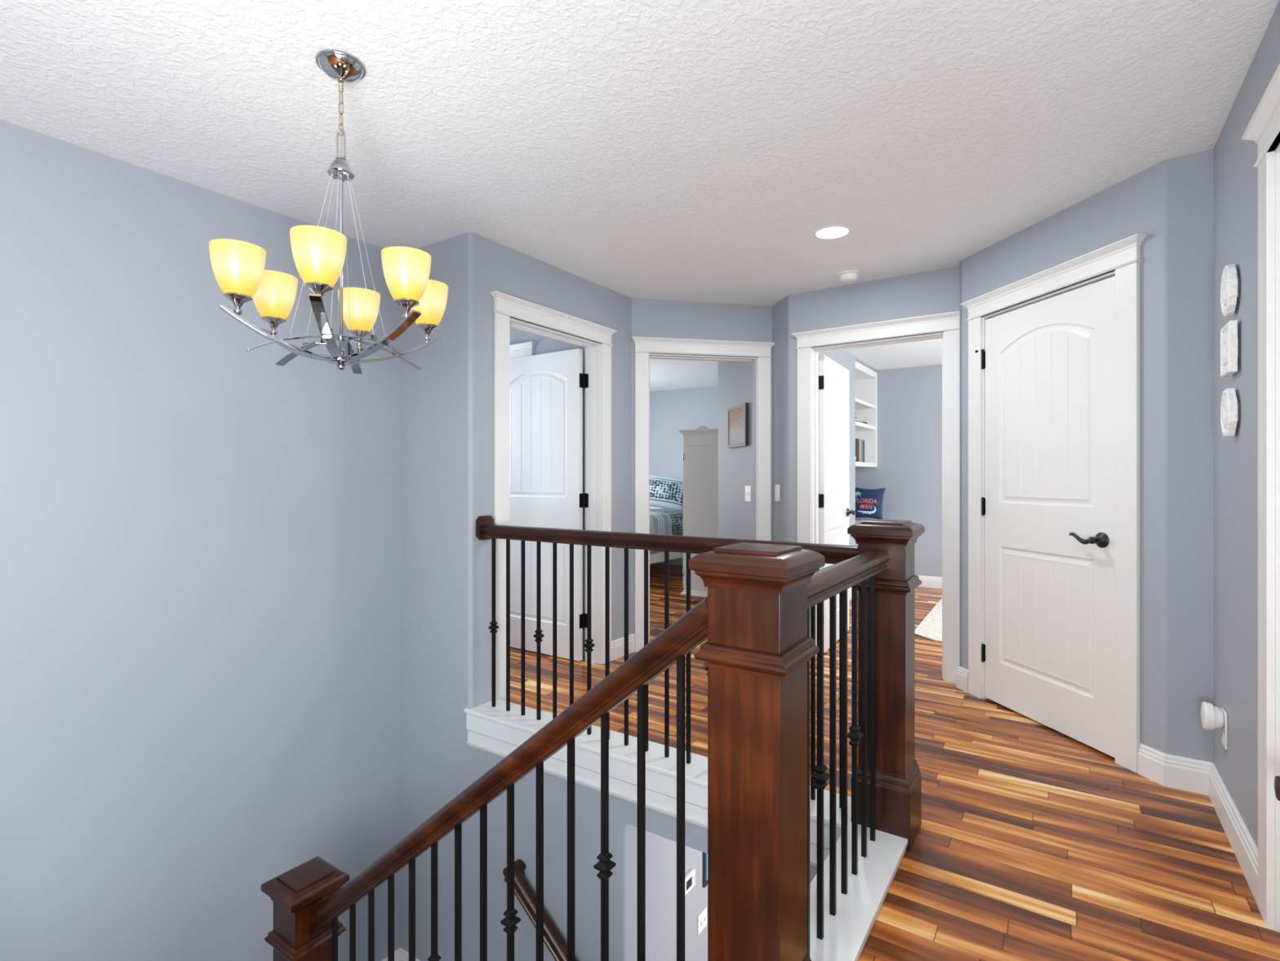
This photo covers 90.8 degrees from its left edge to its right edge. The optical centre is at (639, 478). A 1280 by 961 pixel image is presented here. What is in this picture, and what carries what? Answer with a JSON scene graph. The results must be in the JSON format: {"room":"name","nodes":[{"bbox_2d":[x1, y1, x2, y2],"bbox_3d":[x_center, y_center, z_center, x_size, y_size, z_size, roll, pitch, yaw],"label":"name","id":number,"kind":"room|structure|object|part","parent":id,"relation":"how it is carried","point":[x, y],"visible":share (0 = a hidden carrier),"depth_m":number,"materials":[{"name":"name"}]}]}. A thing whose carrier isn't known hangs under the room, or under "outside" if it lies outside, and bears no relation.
{"room":"upstairs landing","nodes":[
{"label":"upstairs landing","id":0,"kind":"room"},
{"bbox_2d":[0,119,400,960],"bbox_3d":[-2.920,1.400,1.234,0.120,5.280,5.770,0,0,34],"label":"wall","id":1,"kind":"structure","parent":0,"point":[200,532],"depth_m":2.59,"materials":[{"name":"grey paint"}]},
{"bbox_2d":[381,946,420,960],"bbox_3d":[-1.611,2.649,2.446,0.690,0.122,2.045,0,0,34],"label":"baseboard","id":2,"kind":"structure","parent":1,"relation":"attached to","point":[400,954],"depth_m":3.45,"materials":[{"name":"white paint"}]},
{"bbox_2d":[509,326,585,655],"bbox_3d":[-1.062,-0.025,4.764,1.900,2.430,0.100,0,0,34],"label":"wall","id":3,"kind":"structure","parent":0,"point":[544,344],"depth_m":4.36,"materials":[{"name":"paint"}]},
{"bbox_2d":[509,341,536,358],"bbox_3d":[-1.151,0.112,4.810,1.058,2.157,0.168,0,0,34],"label":"door frame","id":4,"kind":"structure","parent":3,"relation":"attached to","point":[526,348],"depth_m":4.53,"materials":[{"name":"white paint"}]},
{"bbox_2d":[473,232,631,706],"bbox_3d":[-0.498,-0.025,3.795,0.120,2.430,1.393,0,0,34],"label":"wall","id":5,"kind":"structure","parent":0,"point":[498,267],"depth_m":3.41,"materials":[{"name":"grey paint"}]},
{"bbox_2d":[509,348,588,661],"bbox_3d":[-0.681,0.169,4.300,0.801,2.018,0.050,0,0,34],"label":"door","id":6,"kind":"structure","parent":5,"relation":"in","point":[546,389],"depth_m":4.24,"materials":[{"name":"white paint"}]},
{"bbox_2d":[489,290,617,700],"bbox_3d":[-0.512,0.112,3.734,0.168,2.157,1.058,0,0,34],"label":"door frame","id":7,"kind":"structure","parent":5,"relation":"attached to","point":[510,311],"depth_m":3.93,"materials":[{"name":"white paint"}]},
{"bbox_3d":[-0.462,-0.916,3.700,0.046,0.102,1.058,0,0,34],"label":"head casing","id":8,"kind":"part","parent":7,"relation":"part of","materials":[{"name":"white paint"}]},
{"bbox_2d":[400,231,816,960],"bbox_3d":[-0.319,1.400,2.878,2.585,5.280,0.120,0,0,34],"label":"wall","id":9,"kind":"structure","parent":0,"point":[437,762],"depth_m":3.23,"materials":[{"name":"grey paint"}]},
{"bbox_2d":[502,858,577,960],"bbox_3d":[-0.115,2.279,2.612,1.202,0.973,0.092,0,0,34],"label":"wall handrail","id":10,"kind":"object","parent":9,"relation":"attached to","point":[554,941],"visible":0.64,"depth_m":2.81,"materials":[{"name":"brown wood"}]},
{"bbox_2d":[463,698,851,866],"bbox_3d":[-0.039,1.245,2.709,1.902,0.186,0.200,0,0,34],"label":"trim","id":11,"kind":"structure","parent":9,"relation":"attached to","point":[496,731],"depth_m":2.67,"materials":[{"name":"white paint"}]},
{"bbox_3d":[-0.081,1.327,2.635,1.888,0.022,0.016,0,0,34],"label":"apron moulding","id":12,"kind":"part","parent":11,"relation":"part of","materials":[{"name":"white paint"}]},
{"bbox_2d":[475,515,857,808],"bbox_3d":[-0.019,0.671,2.704,1.896,0.962,0.100,0,0,34],"label":"railing","id":13,"kind":"object","parent":11,"relation":"on","point":[486,529],"visible":0.67,"depth_m":2.73,"materials":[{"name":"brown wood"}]},
{"bbox_3d":[-0.009,0.266,2.697,1.872,0.066,0.065,0,0,34],"label":"handrail","id":14,"kind":"part","parent":13,"relation":"part of","materials":[{"name":"brown wood"}]},
{"bbox_2d":[0,0,1279,391],"bbox_3d":[-0.368,-1.290,2.845,8.200,0.100,11.500,0,0,34],"label":"ceiling","id":15,"kind":"structure","parent":0,"point":[682,150],"depth_m":2.11,"materials":[{"name":"white paint"}]},
{"bbox_2d":[208,48,448,373],"bbox_3d":[-0.892,-0.782,1.890,0.643,0.915,0.634,0,0,34],"label":"chandelier","id":16,"kind":"object","parent":15,"relation":"hanging from","point":[318,252],"visible":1,"depth_m":1.80,"materials":[{"name":"yellow glass"}]},
{"bbox_3d":[-1.099,-0.565,1.727,0.133,0.132,0.133,0,0,-39],"label":"lamp shade","id":17,"kind":"part","parent":16,"relation":"part of","materials":[{"name":"yellow glass"}]},
{"bbox_3d":[-1.145,-0.565,1.973,0.133,0.132,0.133,0,0,18],"label":"lamp shade","id":18,"kind":"part","parent":16,"relation":"part of","materials":[{"name":"yellow glass"}]},
{"bbox_3d":[-1.026,-0.411,1.786,0.274,0.118,0.029,0,0,-39],"label":"arm","id":19,"kind":"part","parent":16,"relation":"part of","materials":[{"name":"silver metal"}]},
{"bbox_3d":[-1.054,-0.411,1.943,0.274,0.118,0.029,0,0,18],"label":"arm","id":20,"kind":"part","parent":16,"relation":"part of","materials":[{"name":"silver metal"}]},
{"bbox_3d":[-0.833,-0.565,1.637,0.133,0.132,0.133,0,0,-14],"label":"lamp shade","id":21,"kind":"part","parent":16,"relation":"part of","materials":[{"name":"yellow glass"}]},
{"bbox_3d":[-0.856,-0.411,1.729,0.029,0.118,0.274,0,0,-14],"label":"arm","id":22,"kind":"part","parent":16,"relation":"part of","materials":[{"name":"silver metal"}]},
{"bbox_3d":[-0.896,-0.632,1.891,0.020,0.547,0.020,0,0,34],"label":"rod","id":23,"kind":"part","parent":16,"relation":"part of","materials":[{"name":"silver metal"}]},
{"bbox_3d":[-0.954,-0.565,2.147,0.133,0.132,0.133,0,0,-13],"label":"lamp shade","id":24,"kind":"part","parent":16,"relation":"part of","materials":[{"name":"yellow glass"}]},
{"bbox_3d":[-0.933,-0.411,2.054,0.029,0.118,0.274,0,0,-13],"label":"arm","id":25,"kind":"part","parent":16,"relation":"part of","materials":[{"name":"silver metal"}]},
{"bbox_3d":[-0.745,-0.411,1.821,0.274,0.118,0.029,0,0,25],"label":"arm","id":26,"kind":"part","parent":16,"relation":"part of","materials":[{"name":"silver metal"}]},
{"bbox_3d":[-0.768,-0.411,1.998,0.274,0.118,0.029,0,0,-40],"label":"arm","id":27,"kind":"part","parent":16,"relation":"part of","materials":[{"name":"silver metal"}]},
{"bbox_3d":[-0.658,-0.565,1.780,0.133,0.132,0.133,0,0,25],"label":"lamp shade","id":28,"kind":"part","parent":16,"relation":"part of","materials":[{"name":"yellow glass"}]},
{"bbox_3d":[-0.695,-0.565,2.059,0.133,0.132,0.133,0,0,-40],"label":"lamp shade","id":29,"kind":"part","parent":16,"relation":"part of","materials":[{"name":"yellow glass"}]},
{"bbox_2d":[812,224,852,239],"bbox_3d":[0.966,-1.237,3.175,0.192,0.004,0.192,0,0,34],"label":"recessed light","id":30,"kind":"object","parent":15,"relation":"in","point":[833,231],"visible":1,"depth_m":3.17,"materials":[{"name":"white plastic"}]},
{"bbox_2d":[837,269,861,282],"bbox_3d":[1.263,-1.217,3.815,0.136,0.046,0.136,0,0,34],"label":"smoke detector","id":31,"kind":"object","parent":15,"relation":"attached to","point":[852,275],"visible":1,"depth_m":3.77,"materials":[{"name":"white plastic"}]},
{"bbox_2d":[645,831,707,960],"bbox_3d":[0.582,2.755,4.355,0.120,2.570,3.335,0,0,34],"label":"wall","id":32,"kind":"structure","parent":0,"point":[660,851],"depth_m":3.63,"materials":[{"name":"grey paint"}]},
{"bbox_2d":[684,867,695,895],"bbox_3d":[0.290,2.422,3.789,0.031,0.100,0.136,0,0,34],"label":"thermostat","id":33,"kind":"object","parent":32,"relation":"attached to","point":[690,877],"visible":0.7,"depth_m":3.79,"materials":[{"name":"white plastic"}]},
{"bbox_2d":[697,906,706,935],"bbox_3d":[0.396,2.775,3.959,0.016,0.115,0.115,0,0,34],"label":"light switch","id":34,"kind":"object","parent":32,"relation":"attached to","point":[702,917],"visible":1,"depth_m":3.96,"materials":[{"name":"white plastic"}]},
{"bbox_2d":[702,852,707,887],"bbox_3d":[0.513,2.290,4.133,0.014,0.560,0.400,0,0,34],"label":"wall art","id":35,"kind":"object","parent":32,"relation":"attached to","point":[704,855],"visible":0.17,"depth_m":3.97},
{"bbox_2d":[706,853,707,879],"bbox_3d":[0.511,2.290,4.134,0.010,0.510,0.350,0,0,34],"label":"print","id":36,"kind":"object","parent":35,"relation":"attached to","point":[707,854],"depth_m":4.00,"materials":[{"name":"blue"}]},
{"bbox_2d":[631,297,772,636],"bbox_3d":[0.434,-0.025,4.494,1.025,2.430,0.120,0,0,-11],"label":"wall","id":37,"kind":"structure","parent":0,"point":[661,318],"depth_m":4.42,"materials":[{"name":"grey paint"}]},
{"bbox_2d":[611,633,635,660],"bbox_3d":[-0.113,1.129,4.234,0.025,0.122,0.264,0,0,34],"label":"baseboard","id":38,"kind":"structure","parent":37,"relation":"attached to","point":[617,645],"depth_m":4.21,"materials":[{"name":"white paint"}]},
{"bbox_2d":[631,336,774,652],"bbox_3d":[0.441,0.112,4.473,1.042,2.157,0.168,0,0,-11],"label":"door frame","id":39,"kind":"structure","parent":37,"relation":"attached to","point":[646,348],"depth_m":4.40,"materials":[{"name":"white paint"}]},
{"bbox_3d":[0.452,-0.916,4.413,1.042,0.102,0.046,0,0,-11],"label":"head casing","id":40,"kind":"part","parent":39,"relation":"part of","materials":[{"name":"white paint"}]},
{"bbox_2d":[718,359,755,539],"bbox_3d":[1.345,-0.025,6.138,0.570,2.430,3.378,0,0,25],"label":"wall","id":41,"kind":"structure","parent":0,"point":[736,380],"depth_m":4.87,"materials":[{"name":"grey paint"}]},
{"bbox_2d":[727,402,748,448],"bbox_3d":[0.744,-0.398,4.811,0.028,0.314,0.402,0,0,-11],"label":"framed print","id":42,"kind":"object","parent":41,"relation":"attached to","point":[737,415],"visible":1,"depth_m":4.77,"materials":[{"name":"silver metal"}]},
{"bbox_2d":[745,485,751,502],"bbox_3d":[0.786,0.110,4.623,0.016,0.115,0.115,0,0,-11],"label":"light switch","id":43,"kind":"object","parent":41,"relation":"attached to","point":[748,488],"visible":1,"depth_m":4.61,"materials":[{"name":"white plastic"}]},
{"bbox_2d":[772,294,789,542],"bbox_3d":[1.035,-0.025,4.405,0.120,2.430,0.282,0,0,-11],"label":"wall","id":44,"kind":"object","parent":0,"point":[780,310],"visible":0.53,"depth_m":4.38,"materials":[{"name":"grey paint"}]},
{"bbox_2d":[774,484,779,501],"bbox_3d":[0.963,0.100,4.435,0.010,0.115,0.072,0,0,-11],"label":"light switch","id":45,"kind":"object","parent":44,"relation":"attached to","point":[776,486],"visible":1,"depth_m":4.42,"materials":[{"name":"white plastic"}]},
{"bbox_2d":[649,364,942,577],"bbox_3d":[2.632,-0.025,7.366,7.300,2.430,0.150,0,0,34],"label":"wall","id":46,"kind":"structure","parent":0,"point":[909,467],"depth_m":7.09,"materials":[{"name":"grey paint"}]},
{"bbox_2d":[657,557,683,564],"bbox_3d":[1.196,1.129,7.274,2.111,0.122,4.866,0,0,-14],"label":"baseboard","id":47,"kind":"structure","parent":46,"relation":"attached to","point":[679,561],"depth_m":8.73,"materials":[{"name":"white paint"}]},
{"bbox_2d":[916,574,942,588],"bbox_3d":[4.176,1.129,6.221,3.060,0.122,0.016,0,0,34],"label":"baseboard","id":48,"kind":"structure","parent":46,"relation":"attached to","point":[926,581],"depth_m":6.89,"materials":[{"name":"white paint"}]},
{"bbox_2d":[818,349,855,545],"bbox_3d":[1.688,-0.025,6.038,0.508,2.430,3.343,0,0,29],"label":"wall","id":49,"kind":"structure","parent":0,"point":[846,359],"depth_m":6.27,"materials":[{"name":"grey paint"}]},
{"bbox_2d":[848,586,851,599],"bbox_3d":[1.633,1.129,5.573,0.016,0.122,1.940,0,0,34],"label":"baseboard","id":50,"kind":"structure","parent":49,"relation":"attached to","point":[850,588],"depth_m":6.19,"materials":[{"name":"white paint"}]},
{"bbox_2d":[855,360,877,467],"bbox_3d":[2.300,-0.670,6.910,0.339,1.080,0.973,0,0,34],"label":"bookcase","id":51,"kind":"object","parent":49,"relation":"attached to","point":[866,379],"visible":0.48,"depth_m":7.19,"materials":[{"name":"white paint"}]},
{"bbox_2d":[855,438,857,462],"bbox_3d":[2.171,-0.298,6.612,0.162,0.245,0.215,0,0,34],"label":"book","id":52,"kind":"object","parent":51,"relation":"on","point":[856,439],"visible":0.24,"depth_m":6.62,"materials":[{"name":"blue paper"}]},
{"bbox_2d":[859,440,861,462],"bbox_3d":[2.290,-0.294,6.789,0.160,0.238,0.052,0,0,34],"label":"book","id":53,"kind":"object","parent":51,"relation":"on","point":[860,440],"visible":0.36,"depth_m":6.74,"materials":[{"name":"brown paper"}]},
{"bbox_2d":[859,439,862,462],"bbox_3d":[2.314,-0.297,6.824,0.160,0.244,0.028,0,0,34],"label":"book","id":54,"kind":"object","parent":51,"relation":"on","point":[860,439],"visible":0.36,"depth_m":6.78,"materials":[{"name":"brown paper"}]},
{"bbox_2d":[862,440,864,462],"bbox_3d":[2.365,-0.294,6.899,0.160,0.238,0.050,0,0,34],"label":"book","id":55,"kind":"object","parent":51,"relation":"on","point":[863,440],"visible":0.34,"depth_m":6.83,"materials":[{"name":"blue paper"}]},
{"bbox_3d":[2.299,-1.175,6.897,0.325,0.070,0.880,0,0,34],"label":"rail","id":56,"kind":"part","parent":51,"relation":"part of","materials":[{"name":"white paint"}]},
{"bbox_3d":[2.298,-0.814,6.898,0.321,0.037,0.880,0,0,34],"label":"shelf","id":57,"kind":"part","parent":51,"relation":"part of","materials":[{"name":"white paint"}]},
{"bbox_3d":[2.298,-0.573,6.898,0.321,0.042,0.880,0,0,34],"label":"shelf","id":58,"kind":"part","parent":51,"relation":"part of","materials":[{"name":"white paint"}]},
{"bbox_2d":[789,266,959,542],"bbox_3d":[1.515,-0.025,3.986,1.141,2.430,0.120,0,0,34],"label":"wall","id":59,"kind":"structure","parent":0,"point":[935,291],"depth_m":4.01,"materials":[{"name":"grey paint"}]},
{"bbox_2d":[818,354,855,653],"bbox_3d":[1.441,0.169,4.580,0.106,2.018,0.782,0,0,30],"label":"door","id":60,"kind":"structure","parent":59,"relation":"in","point":[834,512],"depth_m":4.50,"materials":[{"name":"white paint"}]},
{"bbox_3d":[1.624,0.260,4.850,0.060,0.066,0.066,0,0,30],"label":"handle","id":61,"kind":"part","parent":60,"relation":"part of","materials":[{"name":"black metal"}]},
{"bbox_2d":[791,311,959,683],"bbox_3d":[1.486,0.112,3.979,1.042,2.157,0.168,0,0,34],"label":"door frame","id":62,"kind":"structure","parent":59,"relation":"attached to","point":[945,326],"depth_m":3.80,"materials":[{"name":"white paint"}]},
{"bbox_3d":[1.452,-0.916,3.928,1.042,0.102,0.046,0,0,34],"label":"head casing","id":63,"kind":"part","parent":62,"relation":"part of","materials":[{"name":"white paint"}]},
{"bbox_2d":[510,562,1279,960],"bbox_3d":[-0.368,1.330,2.845,8.200,0.280,11.500,0,0,34],"label":"floor","id":64,"kind":"structure","parent":0,"point":[1032,842],"depth_m":2.07,"materials":[{"name":"brown wood"}]},
{"bbox_2d":[649,506,683,564],"bbox_3d":[-0.097,0.680,7.884,1.552,1.020,2.092,0,0,34],"label":"bed","id":65,"kind":"object","parent":64,"relation":"on","point":[662,521],"visible":0.14,"depth_m":7.17,"materials":[{"name":"white fabric"}]},
{"bbox_2d":[649,475,683,509],"bbox_3d":[0.260,0.170,7.964,0.711,0.494,0.262,0,0,6],"label":"pillow","id":66,"kind":"object","parent":65,"relation":"on","point":[665,492],"visible":0.64,"depth_m":7.87,"materials":[{"name":"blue fabric"}]},
{"bbox_3d":[-0.104,0.863,7.872,1.500,0.130,2.020,0,0,34],"label":"rail","id":67,"kind":"part","parent":65,"relation":"part of","materials":[{"name":"white paint"}]},
{"bbox_2d":[679,426,718,598],"bbox_3d":[0.897,0.344,6.288,0.663,1.692,0.952,0,0,34],"label":"armoire","id":68,"kind":"object","parent":64,"relation":"on","point":[700,449],"visible":0.38,"depth_m":5.99,"materials":[{"name":"grey paint"}]},
{"bbox_3d":[0.541,0.378,6.271,0.022,1.355,0.422,0,0,34],"label":"door","id":69,"kind":"part","parent":68,"relation":"part of","materials":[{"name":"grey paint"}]},
{"bbox_3d":[0.907,-0.388,6.282,0.640,0.156,0.952,0,0,34],"label":"cornice","id":70,"kind":"part","parent":68,"relation":"part of","materials":[{"name":"grey paint"}]},
{"bbox_2d":[855,519,869,546],"bbox_3d":[2.395,0.830,6.844,0.568,0.720,0.976,0,0,34],"label":"base cabinet","id":71,"kind":"object","parent":64,"relation":"on","point":[857,521],"visible":0.02,"depth_m":6.95,"materials":[{"name":"white paint"}]},
{"bbox_2d":[855,519,869,524],"bbox_3d":[2.395,0.484,6.844,0.568,0.028,0.976,0,0,34],"label":"countertop","id":72,"kind":"structure","parent":71,"relation":"on","point":[857,521],"depth_m":7.08,"materials":[{"name":"white paint"}]},
{"bbox_2d":[855,487,885,519],"bbox_3d":[2.567,0.278,7.118,0.379,0.374,0.147,0,0,40],"label":"throw pillow","id":73,"kind":"object","parent":72,"relation":"on","point":[868,502],"visible":0.85,"depth_m":7.05,"materials":[{"name":"blue fabric"}]},
{"bbox_2d":[857,506,875,514],"bbox_3d":[2.535,0.353,7.056,0.206,0.096,0.009,0,0,38],"label":"print","id":74,"kind":"object","parent":73,"relation":"attached to","point":[861,509],"depth_m":7.05,"materials":[{"name":"white fabric"}]},
{"bbox_2d":[914,598,942,641],"bbox_3d":[3.152,1.184,5.039,1.630,0.010,1.920,0,0,34],"label":"area rug","id":75,"kind":"object","parent":64,"relation":"on","point":[931,628],"visible":0.13,"depth_m":5.06,"materials":[{"name":"white fabric"}]},
{"bbox_2d":[959,148,1213,762],"bbox_3d":[2.021,-0.025,2.981,0.257,2.430,1.426,0,0,-16],"label":"wall","id":76,"kind":"structure","parent":0,"point":[1171,202],"depth_m":2.45,"materials":[{"name":"grey paint"}]},
{"bbox_2d":[955,665,968,692],"bbox_3d":[1.825,1.129,3.592,0.046,0.122,0.151,0,0,10],"label":"baseboard","id":77,"kind":"structure","parent":76,"relation":"attached to","point":[962,673],"depth_m":3.55,"materials":[{"name":"white paint"}]},
{"bbox_2d":[974,275,1115,757],"bbox_3d":[1.915,0.162,3.046,0.098,2.033,0.810,0,0,-11],"label":"door","id":78,"kind":"structure","parent":76,"relation":"in","point":[1048,505],"depth_m":2.97,"materials":[{"name":"white paint"}]},
{"bbox_3d":[1.928,0.263,2.771,0.019,0.047,0.108,0,0,-14],"label":"lever","id":79,"kind":"part","parent":78,"relation":"part of","materials":[{"name":"black metal"}]},
{"bbox_3d":[1.963,0.265,2.715,0.060,0.066,0.066,0,0,-11],"label":"handle","id":80,"kind":"part","parent":78,"relation":"part of","materials":[{"name":"black metal"}]},
{"bbox_2d":[960,233,1146,773],"bbox_3d":[1.967,0.106,3.036,0.168,2.167,1.028,0,0,-11],"label":"door frame","id":81,"kind":"structure","parent":76,"relation":"attached to","point":[1121,259],"depth_m":2.62,"materials":[{"name":"white paint"}]},
{"bbox_3d":[1.907,-0.926,3.024,0.046,0.102,1.028,0,0,-11],"label":"head casing","id":82,"kind":"part","parent":81,"relation":"part of","materials":[{"name":"white paint"}]},
{"bbox_2d":[1213,0,1279,848],"bbox_3d":[0.368,-0.025,-0.376,0.120,2.430,6.800,0,0,34],"label":"wall","id":83,"kind":"structure","parent":0,"point":[1235,175],"depth_m":2.00,"materials":[{"name":"grey paint"}]},
{"bbox_2d":[1137,742,1257,905],"bbox_3d":[1.874,1.129,2.153,0.220,0.122,0.820,0,0,34],"label":"baseboard","id":84,"kind":"structure","parent":83,"relation":"attached to","point":[1183,773],"depth_m":2.35,"materials":[{"name":"white paint"}]},
{"bbox_2d":[1221,707,1227,749],"bbox_3d":[2.030,0.868,2.195,0.008,0.125,0.072,0,0,34],"label":"electrical outlet","id":85,"kind":"object","parent":83,"relation":"attached to","point":[1224,729],"visible":0.96,"depth_m":2.17,"materials":[{"name":"white plastic"}]},
{"bbox_2d":[1200,701,1223,730],"bbox_3d":[2.013,0.838,2.221,0.052,0.096,0.096,0,0,34],"label":"night light","id":86,"kind":"object","parent":85,"relation":"attached to","point":[1211,716],"visible":1,"depth_m":2.19,"materials":[{"name":"white plastic"}]},
{"bbox_2d":[1221,729,1224,741],"bbox_3d":[2.027,0.894,2.196,0.002,0.028,0.032,0,0,34],"label":"socket","id":87,"kind":"object","parent":85,"relation":"attached to","point":[1222,731],"depth_m":2.19,"materials":[{"name":"white plastic"}]},
{"bbox_2d":[1220,320,1238,377],"bbox_3d":[1.928,-0.422,2.062,0.029,0.163,0.134,0,0,34],"label":"wall plaque","id":88,"kind":"object","parent":83,"relation":"attached to","point":[1228,333],"visible":1,"depth_m":2.02,"materials":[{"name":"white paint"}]},
{"bbox_2d":[1220,263,1238,315],"bbox_3d":[1.928,-0.615,2.062,0.029,0.162,0.133,0,0,34],"label":"wall plaque","id":89,"kind":"object","parent":83,"relation":"attached to","point":[1229,279],"visible":1,"depth_m":2.03,"materials":[{"name":"white paint"}]},
{"bbox_2d":[1220,387,1238,436],"bbox_3d":[1.928,-0.215,2.062,0.029,0.154,0.127,0,0,34],"label":"wall plaque","id":90,"kind":"object","parent":83,"relation":"attached to","point":[1229,404],"visible":1,"depth_m":2.03,"materials":[{"name":"white paint"}]},
{"bbox_2d":[1241,63,1279,932],"bbox_3d":[1.476,0.112,1.301,0.168,2.157,1.068,0,0,34],"label":"door frame","id":91,"kind":"structure","parent":83,"relation":"attached to","point":[1264,126],"depth_m":1.67,"materials":[{"name":"white paint"}]},
{"bbox_3d":[1.426,-0.916,1.335,0.046,0.102,1.068,0,0,34],"label":"head casing","id":92,"kind":"part","parent":91,"relation":"part of","materials":[{"name":"white paint"}]},
{"bbox_3d":[1.437,0.163,1.327,0.018,2.055,1.012,0,0,34],"label":"casing","id":93,"kind":"part","parent":91,"relation":"part of","materials":[{"name":"white paint"}]},
{"bbox_2d":[1274,775,1279,800],"bbox_3d":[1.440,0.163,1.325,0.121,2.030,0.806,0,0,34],"label":"door hinge","id":94,"kind":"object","parent":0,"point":[1277,780],"depth_m":1.42,"materials":[{"name":"black metal"}]},
{"bbox_3d":[0.214,2.608,1.253,0.120,2.863,2.215,0,0,34],"label":"wall","id":95,"kind":"structure","parent":0,"visible":0},
{"bbox_2d":[809,819,907,960],"bbox_3d":[0.519,1.245,1.684,0.185,0.186,1.271,0,0,34],"label":"trim","id":96,"kind":"structure","parent":95,"relation":"attached to","point":[846,933],"depth_m":1.74,"materials":[{"name":"white paint"}]},
{"bbox_2d":[688,542,824,960],"bbox_3d":[0.238,0.662,1.268,0.204,1.056,0.204,0,0,34],"label":"newel post","id":97,"kind":"object","parent":96,"relation":"on","point":[757,652],"visible":1,"depth_m":1.21,"materials":[{"name":"brown wood"}]},
{"bbox_3d":[0.238,0.197,1.268,0.190,0.034,0.190,0,0,34],"label":"cap moulding","id":98,"kind":"part","parent":97,"relation":"part of","materials":[{"name":"brown wood"}]},
{"bbox_2d":[807,549,889,954],"bbox_3d":[0.535,0.693,1.707,0.065,0.919,0.909,0,0,34],"label":"railing","id":99,"kind":"object","parent":96,"relation":"on","point":[827,582],"visible":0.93,"depth_m":1.75,"materials":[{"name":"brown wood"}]},
{"bbox_3d":[0.535,0.266,1.707,0.065,0.066,0.909,0,0,34],"label":"handrail","id":100,"kind":"part","parent":99,"relation":"part of","materials":[{"name":"brown wood"}]},
{"bbox_2d":[847,519,924,851],"bbox_3d":[0.837,0.665,2.142,0.204,1.050,0.204,0,0,34],"label":"newel post","id":101,"kind":"object","parent":96,"relation":"on","point":[898,775],"visible":0.77,"depth_m":2.07,"materials":[{"name":"brown wood"}]},
{"bbox_3d":[0.837,0.203,2.142,0.190,0.034,0.190,0,0,34],"label":"cap moulding","id":102,"kind":"part","parent":101,"relation":"part of","materials":[{"name":"brown wood"}]},
{"bbox_3d":[-0.789,2.075,1.326,1.623,1.710,1.208,0,0,34],"label":"staircase","id":103,"kind":"structure","parent":95,"relation":"attached to","visible":0},
{"bbox_2d":[261,856,349,960],"bbox_3d":[-1.179,2.051,2.227,0.204,1.318,0.204,0,0,34],"label":"newel post","id":104,"kind":"object","parent":103,"relation":"on","point":[295,893],"visible":0.91,"depth_m":2.17,"materials":[{"name":"brown wood"}]},
{"bbox_3d":[-1.179,1.454,2.227,0.190,0.034,0.190,0,0,34],"label":"cap moulding","id":105,"kind":"part","parent":104,"relation":"part of","materials":[{"name":"brown wood"}]},
{"bbox_2d":[307,595,707,960],"bbox_3d":[-0.490,1.384,1.761,1.617,2.273,0.065,0,0,34],"label":"railing","id":106,"kind":"object","parent":103,"relation":"on","point":[670,646],"visible":0.95,"depth_m":1.57,"materials":[{"name":"brown wood"}]}
]}

